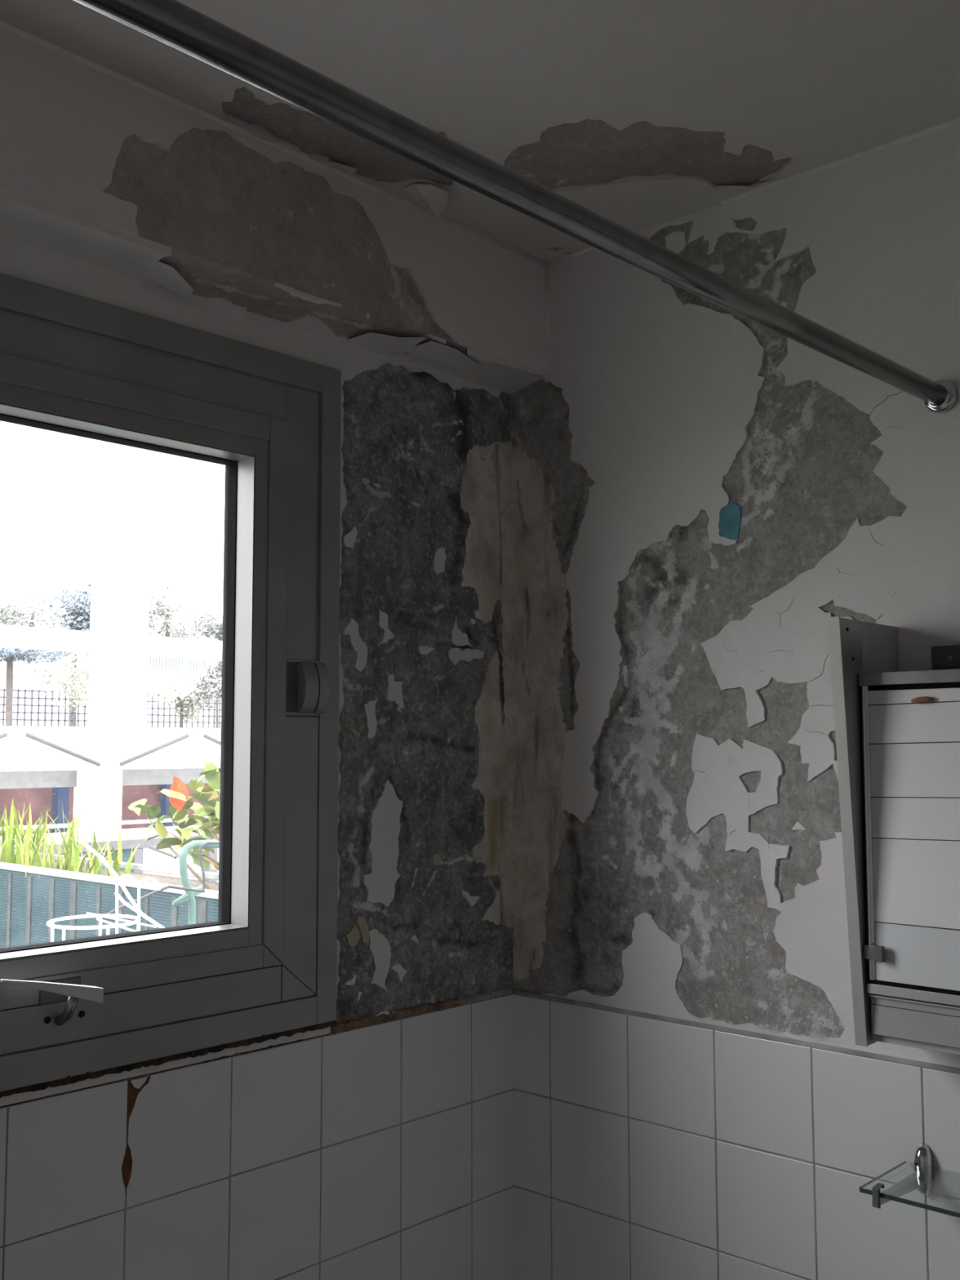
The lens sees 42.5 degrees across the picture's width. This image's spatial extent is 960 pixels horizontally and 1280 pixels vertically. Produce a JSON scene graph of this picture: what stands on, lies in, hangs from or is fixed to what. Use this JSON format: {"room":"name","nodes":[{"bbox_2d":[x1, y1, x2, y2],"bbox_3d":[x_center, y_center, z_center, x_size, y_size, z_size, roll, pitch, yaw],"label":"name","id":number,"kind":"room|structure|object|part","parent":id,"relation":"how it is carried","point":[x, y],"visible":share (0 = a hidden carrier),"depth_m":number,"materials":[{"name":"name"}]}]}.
{"room":"damaged room","nodes":[
{"label":"damaged room","id":0,"kind":"room"},
{"bbox_2d":[0,20,546,1279],"bbox_3d":[-0.518,0.524,1.444,0.248,2.398,1.840,-5,-7,43],"label":"wall","id":1,"kind":"structure","parent":0,"point":[375,1141],"depth_m":1.77,"materials":[{"name":"white paint"}]},
{"bbox_2d":[0,272,341,1091],"bbox_3d":[-0.491,0.045,1.473,0.125,0.923,0.812,-5,-7,43],"label":"window","id":2,"kind":"structure","parent":1,"relation":"in","point":[72,364],"depth_m":1.64,"materials":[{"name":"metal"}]},
{"bbox_3d":[-0.479,0.391,1.377,0.019,0.043,0.121,-5,-7,43],"label":"lever arm","id":3,"kind":"part","parent":2,"relation":"part of","materials":[{"name":"metal"}]},
{"bbox_3d":[-0.483,0.403,1.420,0.006,0.025,0.050,-5,-7,43],"label":"lever plate","id":4,"kind":"part","parent":2,"relation":"part of","materials":[{"name":"grey plastic"}]},
{"bbox_3d":[-0.471,0.422,1.409,0.037,0.040,0.013,-5,-7,43],"label":"lever stem","id":5,"kind":"part","parent":2,"relation":"part of","materials":[{"name":"metal"}]},
{"bbox_3d":[-0.506,0.049,1.487,0.083,0.740,0.623,-5,-7,43],"label":"sash frame","id":6,"kind":"part","parent":2,"relation":"part of","materials":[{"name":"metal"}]},
{"bbox_3d":[-0.245,0.066,1.714,0.006,0.077,0.067,-5,-7,43],"label":"hinge plate","id":7,"kind":"part","parent":2,"relation":"part of","materials":[{"name":"metal"}]},
{"bbox_3d":[-0.434,-0.672,1.466,0.011,0.011,1.600,-5,-7,43],"label":"trim","id":8,"kind":"part","parent":1,"relation":"part of","materials":[{"name":"white paint"}]},
{"bbox_2d":[0,0,959,262],"bbox_3d":[0.332,-0.793,0.759,2.580,0.170,1.840,-5,-7,43],"label":"ceiling","id":9,"kind":"structure","parent":0,"point":[642,115],"depth_m":1.48,"materials":[{"name":"paint"}]},
{"bbox_2d":[511,117,959,1279],"bbox_3d":[0.976,0.501,1.222,2.424,2.398,0.129,-5,-7,43],"label":"wall","id":10,"kind":"structure","parent":0,"point":[697,486],"depth_m":1.76,"materials":[{"name":"white paint"}]},
{"bbox_2d":[71,0,957,413],"bbox_3d":[0.043,-0.354,0.991,0.043,0.050,1.597,-5,-7,43],"label":"curtain rod","id":11,"kind":"object","parent":10,"relation":"attached to","point":[173,24],"visible":1,"depth_m":0.92,"materials":[{"name":"metal"}]},
{"bbox_3d":[0.110,-0.532,2.039,0.010,0.182,0.010,2,-5,-24],"label":"trim","id":12,"kind":"part","parent":10,"relation":"part of","materials":[{"name":"white paint"}]},
{"bbox_3d":[0.152,-0.627,2.007,0.119,0.011,0.011,-5,-7,43],"label":"trim","id":13,"kind":"part","parent":10,"relation":"part of","materials":[{"name":"white paint"}]},
{"bbox_3d":[1.044,-0.700,1.178,1.880,0.011,0.011,-5,-7,43],"label":"trim","id":14,"kind":"part","parent":10,"relation":"part of","materials":[{"name":"white paint"}]},
{"bbox_2d":[827,616,959,1054],"bbox_3d":[0.694,0.213,1.317,0.602,0.508,0.164,-5,-7,43],"label":"upper cabinet","id":15,"kind":"object","parent":10,"relation":"attached to","point":[897,734],"visible":1,"depth_m":1.45,"materials":[{"name":"laminate"}]},
{"bbox_3d":[0.438,0.227,1.472,0.014,0.508,0.043,-5,-7,43],"label":"trim","id":16,"kind":"part","parent":15,"relation":"part of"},
{"bbox_3d":[0.451,0.227,1.477,0.001,0.506,0.064,-5,-7,43],"label":"trim","id":17,"kind":"part","parent":15,"relation":"part of","materials":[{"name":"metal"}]},
{"bbox_3d":[0.464,0.370,1.464,0.015,0.016,0.008,-5,-7,43],"label":"latch plate","id":18,"kind":"part","parent":15,"relation":"part of","materials":[{"name":"metal"}]},
{"bbox_3d":[0.470,0.369,1.452,0.010,0.018,0.007,-5,-7,43],"label":"latch knob","id":19,"kind":"part","parent":15,"relation":"part of","materials":[{"name":"grey plastic"}]},
{"bbox_3d":[0.480,0.231,1.518,0.012,0.506,0.162,-5,-7,43],"label":"panel","id":20,"kind":"part","parent":15,"relation":"part of","materials":[{"name":"laminate"}]},
{"bbox_3d":[0.671,0.031,1.308,0.569,0.016,0.012,-5,-7,43],"label":"rail","id":21,"kind":"part","parent":15,"relation":"part of","materials":[{"name":"metal"}]},
{"bbox_3d":[0.670,0.396,1.275,0.569,0.012,0.012,-5,-7,43],"label":"rail","id":22,"kind":"part","parent":15,"relation":"part of","materials":[{"name":"grey metal"}]},
{"bbox_3d":[0.749,0.255,1.372,0.574,0.405,0.002,-5,-7,43],"label":"panel","id":23,"kind":"part","parent":15,"relation":"part of","materials":[{"name":"metal"}]},
{"bbox_2d":[859,1143,959,1217],"bbox_3d":[0.646,0.636,1.338,0.440,0.062,0.138,-5,-7,43],"label":"glass shelf","id":24,"kind":"object","parent":10,"relation":"attached to","point":[922,1179],"visible":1,"depth_m":1.48,"materials":[{"name":"clear glass"}]},
{"bbox_3d":[0.499,0.655,1.469,0.012,0.016,0.121,-5,-7,43],"label":"bracket arm","id":25,"kind":"part","parent":24,"relation":"part of","materials":[{"name":"metal"}]},
{"bbox_3d":[0.543,0.651,1.516,0.023,0.062,0.016,-5,-7,43],"label":"wall plate","id":26,"kind":"part","parent":24,"relation":"part of","materials":[{"name":"silver metal"}]},
{"bbox_2d":[931,644,959,670],"bbox_3d":[0.603,0.021,1.513,0.096,0.030,0.026,-5,-7,43],"label":"junction box","id":27,"kind":"object","parent":10,"relation":"attached to","point":[943,657],"visible":0.91,"depth_m":1.52,"materials":[{"name":"grey plastic"}]},
{"bbox_3d":[-2.364,1.929,2.745,4.390,0.130,3.950,-5,-7,43],"label":"floor","id":28,"kind":"structure","parent":0,"visible":0},
{"bbox_2d":[46,840,164,942],"bbox_3d":[-0.736,1.111,2.413,0.220,1.431,0.287,-5,-7,43],"label":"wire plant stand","id":29,"kind":"object","parent":28,"relation":"on","point":[136,908],"visible":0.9,"depth_m":2.51,"materials":[{"name":"white metal"}]},
{"bbox_2d":[102,841,219,919],"bbox_3d":[-0.679,0.520,2.690,0.006,0.148,0.334,-5,-7,43],"label":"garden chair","id":30,"kind":"object","parent":29,"relation":"hanging from","point":[148,895],"visible":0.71,"depth_m":2.72,"materials":[{"name":"metal"}]},
{"bbox_2d":[0,848,218,947],"bbox_3d":[-1.236,1.384,4.184,4.070,1.198,0.330,-5,-7,43],"label":"trough","id":31,"kind":"object","parent":28,"relation":"on","point":[46,894],"visible":0.17,"depth_m":4.15,"materials":[{"name":"teal metal"}]},
{"bbox_2d":[0,800,139,877],"bbox_3d":[-1.621,0.714,4.559,1.124,0.283,0.406,-5,-7,43],"label":"ornamental grass","id":32,"kind":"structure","parent":31,"relation":"on","point":[25,855],"depth_m":4.52,"materials":[{"name":"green plant"}]},
{"bbox_3d":[-1.901,0.755,4.827,0.081,0.244,0.056,-2,-3,39],"label":"blade","id":33,"kind":"part","parent":32,"relation":"part of","materials":[{"name":"green plant"}]},
{"bbox_3d":[-1.860,0.791,4.826,0.053,0.170,0.084,7,-9,-39],"label":"blade","id":34,"kind":"part","parent":32,"relation":"part of","materials":[{"name":"green plant"}]},
{"bbox_3d":[-1.869,0.764,4.825,0.084,0.223,0.053,-6,-3,4],"label":"blade","id":35,"kind":"part","parent":32,"relation":"part of","materials":[{"name":"green plant"}]},
{"bbox_3d":[-1.810,0.805,4.678,0.039,0.122,0.017,1,-5,-13],"label":"blade","id":36,"kind":"part","parent":32,"relation":"part of","materials":[{"name":"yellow plant"}]},
{"bbox_3d":[-1.851,0.758,4.820,0.013,0.239,0.015,-11,-14,39],"label":"blade","id":37,"kind":"part","parent":32,"relation":"part of","materials":[{"name":"green plant"}]},
{"bbox_3d":[-1.837,0.778,4.786,0.036,0.190,0.030,5,-12,-7],"label":"blade","id":38,"kind":"part","parent":32,"relation":"part of","materials":[{"name":"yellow plant"}]},
{"bbox_3d":[-1.781,0.736,4.676,0.013,0.256,0.015,1,-7,-9],"label":"blade","id":39,"kind":"part","parent":32,"relation":"part of","materials":[{"name":"green plant"}]},
{"bbox_3d":[-1.790,0.751,4.696,0.015,0.233,0.013,-4,-6,-44],"label":"blade","id":40,"kind":"part","parent":32,"relation":"part of","materials":[{"name":"green plant"}]},
{"bbox_3d":[-1.808,0.770,4.732,0.066,0.203,0.023,-8,-6,36],"label":"blade","id":41,"kind":"part","parent":32,"relation":"part of","materials":[{"name":"green plant"}]},
{"bbox_3d":[-1.896,0.766,5.009,0.023,0.254,0.066,-3,-4,-14],"label":"blade","id":42,"kind":"part","parent":32,"relation":"part of","materials":[{"name":"green plant"}]},
{"bbox_3d":[-1.739,0.749,4.605,0.056,0.231,0.081,5,1,8],"label":"blade","id":43,"kind":"part","parent":32,"relation":"part of","materials":[{"name":"green plant"}]},
{"bbox_3d":[-1.718,0.723,4.585,0.022,0.266,0.070,1,-5,-8],"label":"blade","id":44,"kind":"part","parent":32,"relation":"part of","materials":[{"name":"green plant"}]},
{"bbox_3d":[-1.694,0.773,4.551,0.023,0.166,0.066,-3,-2,8],"label":"blade","id":45,"kind":"part","parent":32,"relation":"part of","materials":[{"name":"green plant"}]},
{"bbox_3d":[-1.682,0.786,4.516,0.030,0.128,0.018,3,-6,-31],"label":"blade","id":46,"kind":"part","parent":32,"relation":"part of","materials":[{"name":"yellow plant"}]},
{"bbox_3d":[-1.684,0.777,4.547,0.030,0.153,0.036,-1,-5,-27],"label":"blade","id":47,"kind":"part","parent":32,"relation":"part of","materials":[{"name":"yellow plant"}]},
{"bbox_3d":[-1.781,0.766,4.791,0.066,0.214,0.023,-1,-6,33],"label":"blade","id":48,"kind":"part","parent":32,"relation":"part of","materials":[{"name":"green plant"}]},
{"bbox_3d":[-1.740,0.736,4.670,0.036,0.256,0.004,-2,-5,16],"label":"blade","id":49,"kind":"part","parent":32,"relation":"part of","materials":[{"name":"green plant"}]},
{"bbox_3d":[-1.717,0.769,4.643,0.056,0.189,0.081,4,-4,-26],"label":"blade","id":50,"kind":"part","parent":32,"relation":"part of","materials":[{"name":"green plant"}]},
{"bbox_3d":[-1.637,0.784,4.474,0.045,0.129,0.017,-2,-5,24],"label":"blade","id":51,"kind":"part","parent":32,"relation":"part of","materials":[{"name":"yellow plant"}]},
{"bbox_3d":[-1.595,0.738,4.356,0.017,0.197,0.009,-3,-6,28],"label":"blade","id":52,"kind":"part","parent":32,"relation":"part of","materials":[{"name":"green plant"}]},
{"bbox_3d":[-1.692,0.736,4.639,0.023,0.251,0.073,4,-6,-39],"label":"blade","id":53,"kind":"part","parent":32,"relation":"part of","materials":[{"name":"green plant"}]},
{"bbox_3d":[-1.723,0.772,4.708,0.053,0.191,0.084,4,-3,-3],"label":"blade","id":54,"kind":"part","parent":32,"relation":"part of","materials":[{"name":"green plant"}]},
{"bbox_3d":[-1.607,0.758,4.431,0.088,0.167,0.024,2,-4,-12],"label":"blade","id":55,"kind":"part","parent":32,"relation":"part of","materials":[{"name":"green plant"}]},
{"bbox_3d":[-1.656,0.771,4.594,0.016,0.173,0.096,4,-6,-38],"label":"blade","id":56,"kind":"part","parent":32,"relation":"part of","materials":[{"name":"green plant"}]},
{"bbox_3d":[-1.596,0.752,4.461,0.022,0.188,0.098,3,-6,-30],"label":"blade","id":57,"kind":"part","parent":32,"relation":"part of","materials":[{"name":"green plant"}]},
{"bbox_3d":[-1.618,0.737,4.538,0.015,0.231,0.013,-4,-2,18],"label":"blade","id":58,"kind":"part","parent":32,"relation":"part of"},
{"bbox_3d":[-1.627,0.733,4.537,0.076,0.240,0.058,7,-13,-36],"label":"blade","id":59,"kind":"part","parent":32,"relation":"part of","materials":[{"name":"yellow plant"}]},
{"bbox_3d":[-1.655,0.750,4.659,0.084,0.225,0.053,-4,-2,24],"label":"blade","id":60,"kind":"part","parent":32,"relation":"part of","materials":[{"name":"green plant"}]},
{"bbox_3d":[-1.649,0.771,4.629,0.076,0.180,0.058,0,-2,-39],"label":"blade","id":61,"kind":"part","parent":32,"relation":"part of","materials":[{"name":"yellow plant"}]},
{"bbox_3d":[-1.572,0.755,4.435,0.084,0.172,0.053,1,-11,-31],"label":"blade","id":62,"kind":"part","parent":32,"relation":"part of","materials":[{"name":"green plant"}]},
{"bbox_3d":[-1.613,0.751,4.555,0.066,0.201,0.023,-9,-12,34],"label":"blade","id":63,"kind":"part","parent":32,"relation":"part of","materials":[{"name":"green plant"}]},
{"bbox_3d":[-1.628,0.757,4.614,0.081,0.214,0.056,8,-8,-16],"label":"blade","id":64,"kind":"part","parent":32,"relation":"part of","materials":[{"name":"green plant"}]},
{"bbox_3d":[-1.557,0.754,4.419,0.015,0.176,0.013,6,-12,-44],"label":"blade","id":65,"kind":"part","parent":32,"relation":"part of","materials":[{"name":"green plant"}]},
{"bbox_3d":[-1.610,0.758,4.541,0.021,0.184,0.080,5,0,9],"label":"blade","id":66,"kind":"part","parent":32,"relation":"part of","materials":[{"name":"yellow plant"}]},
{"bbox_3d":[-1.611,0.735,4.589,0.076,0.242,0.058,-4,-5,22],"label":"blade","id":67,"kind":"part","parent":32,"relation":"part of","materials":[{"name":"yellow plant"}]},
{"bbox_3d":[-1.602,0.774,4.556,0.088,0.156,0.024,-1,-1,29],"label":"blade","id":68,"kind":"part","parent":32,"relation":"part of","materials":[{"name":"green plant"}]},
{"bbox_3d":[-1.573,0.784,4.510,0.047,0.134,0.018,2,-5,-26],"label":"blade","id":69,"kind":"part","parent":32,"relation":"part of","materials":[{"name":"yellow plant"}]},
{"bbox_3d":[-1.527,0.732,4.397,0.058,0.216,0.076,-8,-13,18],"label":"blade","id":70,"kind":"part","parent":32,"relation":"part of","materials":[{"name":"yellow plant"}]},
{"bbox_3d":[-1.588,0.767,4.557,0.067,0.173,0.015,-4,-7,41],"label":"blade","id":71,"kind":"part","parent":32,"relation":"part of","materials":[{"name":"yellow plant"}]},
{"bbox_3d":[-1.624,0.808,4.699,0.016,0.118,0.098,-1,-5,5],"label":"blade","id":72,"kind":"part","parent":32,"relation":"part of","materials":[{"name":"green plant"}]},
{"bbox_3d":[-1.557,0.769,4.563,0.036,0.171,0.030,-10,-16,38],"label":"blade","id":73,"kind":"part","parent":32,"relation":"part of","materials":[{"name":"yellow plant"}]},
{"bbox_3d":[-1.525,0.723,4.535,0.015,0.258,0.013,0,-4,-5],"label":"blade","id":74,"kind":"part","parent":32,"relation":"part of","materials":[{"name":"green plant"}]},
{"bbox_3d":[-1.487,0.752,4.419,0.023,0.181,0.066,0,-2,23],"label":"blade","id":75,"kind":"part","parent":32,"relation":"part of","materials":[{"name":"green plant"}]},
{"bbox_3d":[-1.444,0.772,4.313,0.021,0.123,0.080,-3,-2,-18],"label":"blade","id":76,"kind":"part","parent":32,"relation":"part of","materials":[{"name":"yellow plant"}]},
{"bbox_3d":[-1.502,0.754,4.496,0.036,0.188,0.030,2,-4,-14],"label":"blade","id":77,"kind":"part","parent":32,"relation":"part of","materials":[{"name":"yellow plant"}]},
{"bbox_3d":[-1.413,0.781,4.226,0.015,0.087,0.103,2,-5,-23],"label":"blade","id":78,"kind":"part","parent":32,"relation":"part of","materials":[{"name":"green plant"}]},
{"bbox_3d":[-1.503,0.766,4.503,0.018,0.167,0.044,4,-6,-39],"label":"blade","id":79,"kind":"part","parent":32,"relation":"part of","materials":[{"name":"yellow plant"}]},
{"bbox_3d":[-1.435,0.718,4.331,0.081,0.235,0.056,3,-2,-39],"label":"blade","id":80,"kind":"part","parent":32,"relation":"part of","materials":[{"name":"green plant"}]},
{"bbox_3d":[-1.520,0.726,4.583,0.076,0.271,0.058,7,-2,-15],"label":"blade","id":81,"kind":"part","parent":32,"relation":"part of","materials":[{"name":"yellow plant"}]},
{"bbox_3d":[-1.482,0.738,4.488,0.023,0.214,0.066,6,-13,-35],"label":"blade","id":82,"kind":"part","parent":32,"relation":"part of","materials":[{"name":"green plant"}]},
{"bbox_3d":[-1.456,0.747,4.407,0.024,0.181,0.088,10,-4,-38],"label":"blade","id":83,"kind":"part","parent":32,"relation":"part of","materials":[{"name":"green plant"}]},
{"bbox_3d":[-1.477,0.735,4.483,0.081,0.229,0.056,-10,-15,32],"label":"blade","id":84,"kind":"part","parent":32,"relation":"part of","materials":[{"name":"green plant"}]},
{"bbox_3d":[-1.470,0.741,4.518,0.011,0.218,0.012,3,-6,-31],"label":"blade","id":85,"kind":"part","parent":32,"relation":"part of","materials":[{"name":"green plant"}]},
{"bbox_3d":[-1.427,0.764,4.375,0.068,0.148,0.014,1,-5,-11],"label":"blade","id":86,"kind":"part","parent":32,"relation":"part of","materials":[{"name":"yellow plant"}]},
{"bbox_3d":[-1.407,0.756,4.320,0.013,0.155,0.015,6,-12,-3],"label":"blade","id":87,"kind":"part","parent":32,"relation":"part of","materials":[{"name":"green plant"}]},
{"bbox_3d":[-1.516,0.735,4.619,0.023,0.252,0.066,2,-7,25],"label":"blade","id":88,"kind":"part","parent":32,"relation":"part of","materials":[{"name":"green plant"}]},
{"bbox_3d":[-1.401,0.790,4.345,0.016,0.092,0.088,-1,-5,6],"label":"blade","id":89,"kind":"part","parent":32,"relation":"part of","materials":[{"name":"green plant"}]},
{"bbox_3d":[-1.366,0.774,4.259,0.017,0.108,0.087,3,-6,-32],"label":"blade","id":90,"kind":"part","parent":32,"relation":"part of","materials":[{"name":"green plant"}]},
{"bbox_3d":[-1.339,0.770,4.247,0.030,0.112,0.036,3,-4,-20],"label":"blade","id":91,"kind":"part","parent":32,"relation":"part of","materials":[{"name":"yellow plant"}]},
{"bbox_3d":[-1.297,0.772,4.151,0.056,0.096,0.081,-5,3,-18],"label":"blade","id":92,"kind":"part","parent":32,"relation":"part of","materials":[{"name":"green plant"}]},
{"bbox_3d":[-1.357,0.775,4.359,0.080,0.125,0.021,0,2,11],"label":"blade","id":93,"kind":"part","parent":32,"relation":"part of","materials":[{"name":"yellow plant"}]},
{"bbox_3d":[-1.365,0.754,4.392,0.053,0.169,0.084,3,-6,-39],"label":"blade","id":94,"kind":"part","parent":32,"relation":"part of","materials":[{"name":"green plant"}]},
{"bbox_3d":[-1.340,0.765,4.408,0.024,0.148,0.088,-3,-3,29],"label":"blade","id":95,"kind":"part","parent":32,"relation":"part of","materials":[{"name":"green plant"}]},
{"bbox_3d":[-1.318,0.785,4.350,0.053,0.098,0.084,-7,-7,21],"label":"blade","id":96,"kind":"part","parent":32,"relation":"part of","materials":[{"name":"green plant"}]},
{"bbox_3d":[-1.296,0.769,4.312,0.023,0.127,0.066,0,-5,-27],"label":"blade","id":97,"kind":"part","parent":32,"relation":"part of","materials":[{"name":"green plant"}]},
{"bbox_3d":[-1.333,0.753,4.460,0.058,0.185,0.076,-8,-11,15],"label":"blade","id":98,"kind":"part","parent":32,"relation":"part of","materials":[{"name":"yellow plant"}]},
{"bbox_3d":[-1.268,0.767,4.274,0.022,0.125,0.082,-1,-5,7],"label":"blade","id":99,"kind":"part","parent":32,"relation":"part of","materials":[{"name":"green plant"}]},
{"bbox_3d":[-1.326,0.766,4.528,0.023,0.177,0.066,10,-15,-33],"label":"blade","id":100,"kind":"part","parent":32,"relation":"part of","materials":[{"name":"green plant"}]},
{"bbox_3d":[-1.223,0.774,4.321,0.014,0.117,0.011,0,-5,-7],"label":"blade","id":101,"kind":"part","parent":32,"relation":"part of","materials":[{"name":"green plant"}]},
{"bbox_3d":[-1.240,0.784,4.412,0.023,0.114,0.066,1,-4,20],"label":"blade","id":102,"kind":"part","parent":32,"relation":"part of","materials":[{"name":"green plant"}]},
{"bbox_2d":[128,761,220,889],"bbox_3d":[-0.918,0.589,3.928,0.340,0.404,0.853,4,-6,-38],"label":"leafy shrub","id":103,"kind":"object","parent":31,"relation":"on","point":[178,793],"visible":0.57,"depth_m":3.86,"materials":[{"name":"green plant"}]},
{"bbox_3d":[-0.995,0.673,3.981,0.040,0.247,0.590,4,-6,-37],"label":"stem","id":104,"kind":"part","parent":103,"relation":"part of","materials":[{"name":"brown plant"}]},
{"bbox_3d":[-0.847,0.685,3.840,0.609,0.198,0.028,-5,-7,42],"label":"stem","id":105,"kind":"part","parent":103,"relation":"part of","materials":[{"name":"brown plant"}]},
{"bbox_3d":[-0.807,0.702,3.771,0.430,0.152,0.014,-4,-6,39],"label":"stem","id":106,"kind":"part","parent":103,"relation":"part of","materials":[{"name":"brown plant"}]},
{"bbox_3d":[-0.786,0.642,3.704,0.226,0.257,0.011,-4,-6,35],"label":"stem","id":107,"kind":"part","parent":103,"relation":"part of","materials":[{"name":"green plant"}]},
{"bbox_2d":[0,834,219,882],"bbox_3d":[-1.701,1.632,6.657,0.060,1.132,2.680,-5,-7,43],"label":"balcony railing","id":108,"kind":"object","parent":28,"relation":"on","point":[126,844],"visible":0.06,"depth_m":6.53,"materials":[{"name":"white metal"}]},
{"bbox_3d":[-2.230,1.605,6.090,0.020,1.090,1.110,-5,-7,43],"label":"screen panel","id":109,"kind":"part","parent":108,"relation":"part of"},
{"bbox_3d":[-1.703,1.093,6.703,0.060,0.050,2.680,-5,-7,43],"label":"rail","id":110,"kind":"part","parent":108,"relation":"part of","materials":[{"name":"white metal"}]},
{"bbox_3d":[-1.824,1.645,6.524,0.050,1.082,0.056,-5,-7,43],"label":"post","id":111,"kind":"part","parent":108,"relation":"part of","materials":[{"name":"white metal"}]},
{"bbox_3d":[-1.504,1.674,6.866,0.050,1.082,0.056,-5,-7,43],"label":"post","id":112,"kind":"part","parent":108,"relation":"part of","materials":[{"name":"white metal"}]},
{"bbox_2d":[172,840,219,924],"bbox_3d":[-0.456,1.166,2.864,0.389,1.399,0.481,-5,-7,43],"label":"garden chair","id":113,"kind":"object","parent":28,"relation":"on","point":[188,895],"visible":0.19,"depth_m":2.83,"materials":[{"name":"green metal"}]},
{"label":"outside","id":114,"kind":"structure","parent":0,"visible":0},
{"bbox_3d":[-35.263,12.569,54.624,115.400,0.300,150.000,-5,-7,43],"label":"ground","id":115,"kind":"structure","parent":114,"visible":0},
{"bbox_2d":[0,591,71,663],"bbox_3d":[-15.474,4.775,39.191,5.338,12.490,4.363,-5,-7,43],"label":"tree","id":116,"kind":"object","parent":115,"relation":"on","point":[16,608],"visible":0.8,"depth_m":38.88,"materials":[{"name":"green plant"}]},
{"bbox_3d":[-15.486,-0.707,39.664,5.338,1.484,4.363,-5,-7,43],"label":"crown","id":117,"kind":"part","parent":116,"relation":"part of","materials":[{"name":"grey plant"}]},
{"bbox_2d":[0,647,74,726],"bbox_3d":[-6.609,4.475,16.837,1.906,9.201,1.206,2,-6,-27],"label":"tree","id":118,"kind":"object","parent":115,"relation":"on","point":[11,655],"visible":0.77,"depth_m":17.20,"materials":[{"name":"green plant"}]},
{"bbox_3d":[-6.620,0.114,17.213,1.906,0.448,1.206,2,-6,-27],"label":"crown","id":119,"kind":"part","parent":118,"relation":"part of","materials":[{"name":"blue plant"}]},
{"bbox_2d":[0,662,84,726],"bbox_3d":[-14.879,5.131,25.266,6.800,9.380,10.900,-5,-7,43],"label":"house","id":120,"kind":"structure","parent":115,"relation":"on","point":[20,680],"depth_m":26.66,"materials":[{"name":"concrete"}]},
{"bbox_2d":[46,579,90,726],"bbox_3d":[-7.390,4.218,22.918,1.466,10.764,1.399,-5,-7,43],"label":"tree","id":121,"kind":"object","parent":115,"relation":"on","point":[78,614],"visible":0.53,"depth_m":23.16,"materials":[{"name":"green plant"}]},
{"bbox_3d":[-7.401,-0.501,23.325,1.466,1.292,1.399,-5,-7,43],"label":"crown","id":122,"kind":"part","parent":121,"relation":"part of","materials":[{"name":"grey plant"}]},
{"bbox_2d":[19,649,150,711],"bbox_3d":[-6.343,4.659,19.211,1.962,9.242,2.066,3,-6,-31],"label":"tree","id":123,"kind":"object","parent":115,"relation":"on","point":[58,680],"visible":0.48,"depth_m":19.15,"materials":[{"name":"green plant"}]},
{"bbox_2d":[0,688,221,728],"bbox_3d":[-6.003,5.181,21.553,0.060,8.600,10.800,-5,-7,43],"label":"wire fence","id":124,"kind":"object","parent":115,"relation":"on","point":[18,691],"visible":0.09,"depth_m":20.86,"materials":[{"name":"grey metal"}]},
{"bbox_2d":[0,539,222,882],"bbox_3d":[-3.106,3.929,11.537,2.018,9.360,18.000,-5,-7,43],"label":"concrete building","id":125,"kind":"structure","parent":115,"relation":"on","point":[114,762],"depth_m":10.52,"materials":[{"name":"white concrete"}]},
{"bbox_3d":[-3.938,1.448,11.611,0.100,0.880,0.110,-5,-7,43],"label":"blue post","id":126,"kind":"part","parent":125,"relation":"part of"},
{"bbox_3d":[-2.441,1.602,11.111,0.050,0.030,18.000,-5,-7,43],"label":"handrail","id":127,"kind":"part","parent":125,"relation":"part of","materials":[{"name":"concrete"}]},
{"bbox_3d":[-3.145,1.519,12.458,0.100,0.880,0.110,-5,-7,43],"label":"blue post","id":128,"kind":"part","parent":125,"relation":"part of","materials":[{"name":"blue paint"}]},
{"bbox_2d":[66,656,222,728],"bbox_3d":[-8.645,5.437,34.158,5.400,10.270,8.800,-5,-7,43],"label":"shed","id":129,"kind":"object","parent":115,"relation":"on","point":[166,670],"visible":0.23,"depth_m":31.54,"materials":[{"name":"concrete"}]},
{"bbox_3d":[-7.668,0.481,32.000,0.060,0.770,3.420,-5,-7,43],"label":"panel","id":130,"kind":"part","parent":129,"relation":"part of","materials":[{"name":"white"}]},
{"bbox_2d":[148,578,211,639],"bbox_3d":[-12.267,4.687,47.695,3.355,14.111,4.945,2,-5,-23],"label":"tree","id":131,"kind":"object","parent":115,"relation":"on","point":[163,611],"visible":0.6,"depth_m":47.57,"materials":[{"name":"green plant"}]},
{"bbox_2d":[147,678,217,728],"bbox_3d":[-5.179,5.025,21.169,1.089,8.841,1.077,-5,-7,43],"label":"tree","id":132,"kind":"object","parent":115,"relation":"on","point":[184,703],"visible":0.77,"depth_m":21.33,"materials":[{"name":"green plant"}]},
{"bbox_2d":[176,608,222,640],"bbox_3d":[-11.793,5.557,55.754,4.416,13.758,5.215,1,-5,-9],"label":"tree","id":133,"kind":"object","parent":115,"relation":"on","point":[215,628],"visible":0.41,"depth_m":55.50,"materials":[{"name":"green plant"}]},
{"bbox_2d":[189,660,222,728],"bbox_3d":[-4.332,4.741,20.487,0.816,9.287,1.006,-5,-7,43],"label":"tree","id":134,"kind":"object","parent":115,"relation":"on","point":[217,664],"visible":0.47,"depth_m":20.70,"materials":[{"name":"green plant"}]}
]}

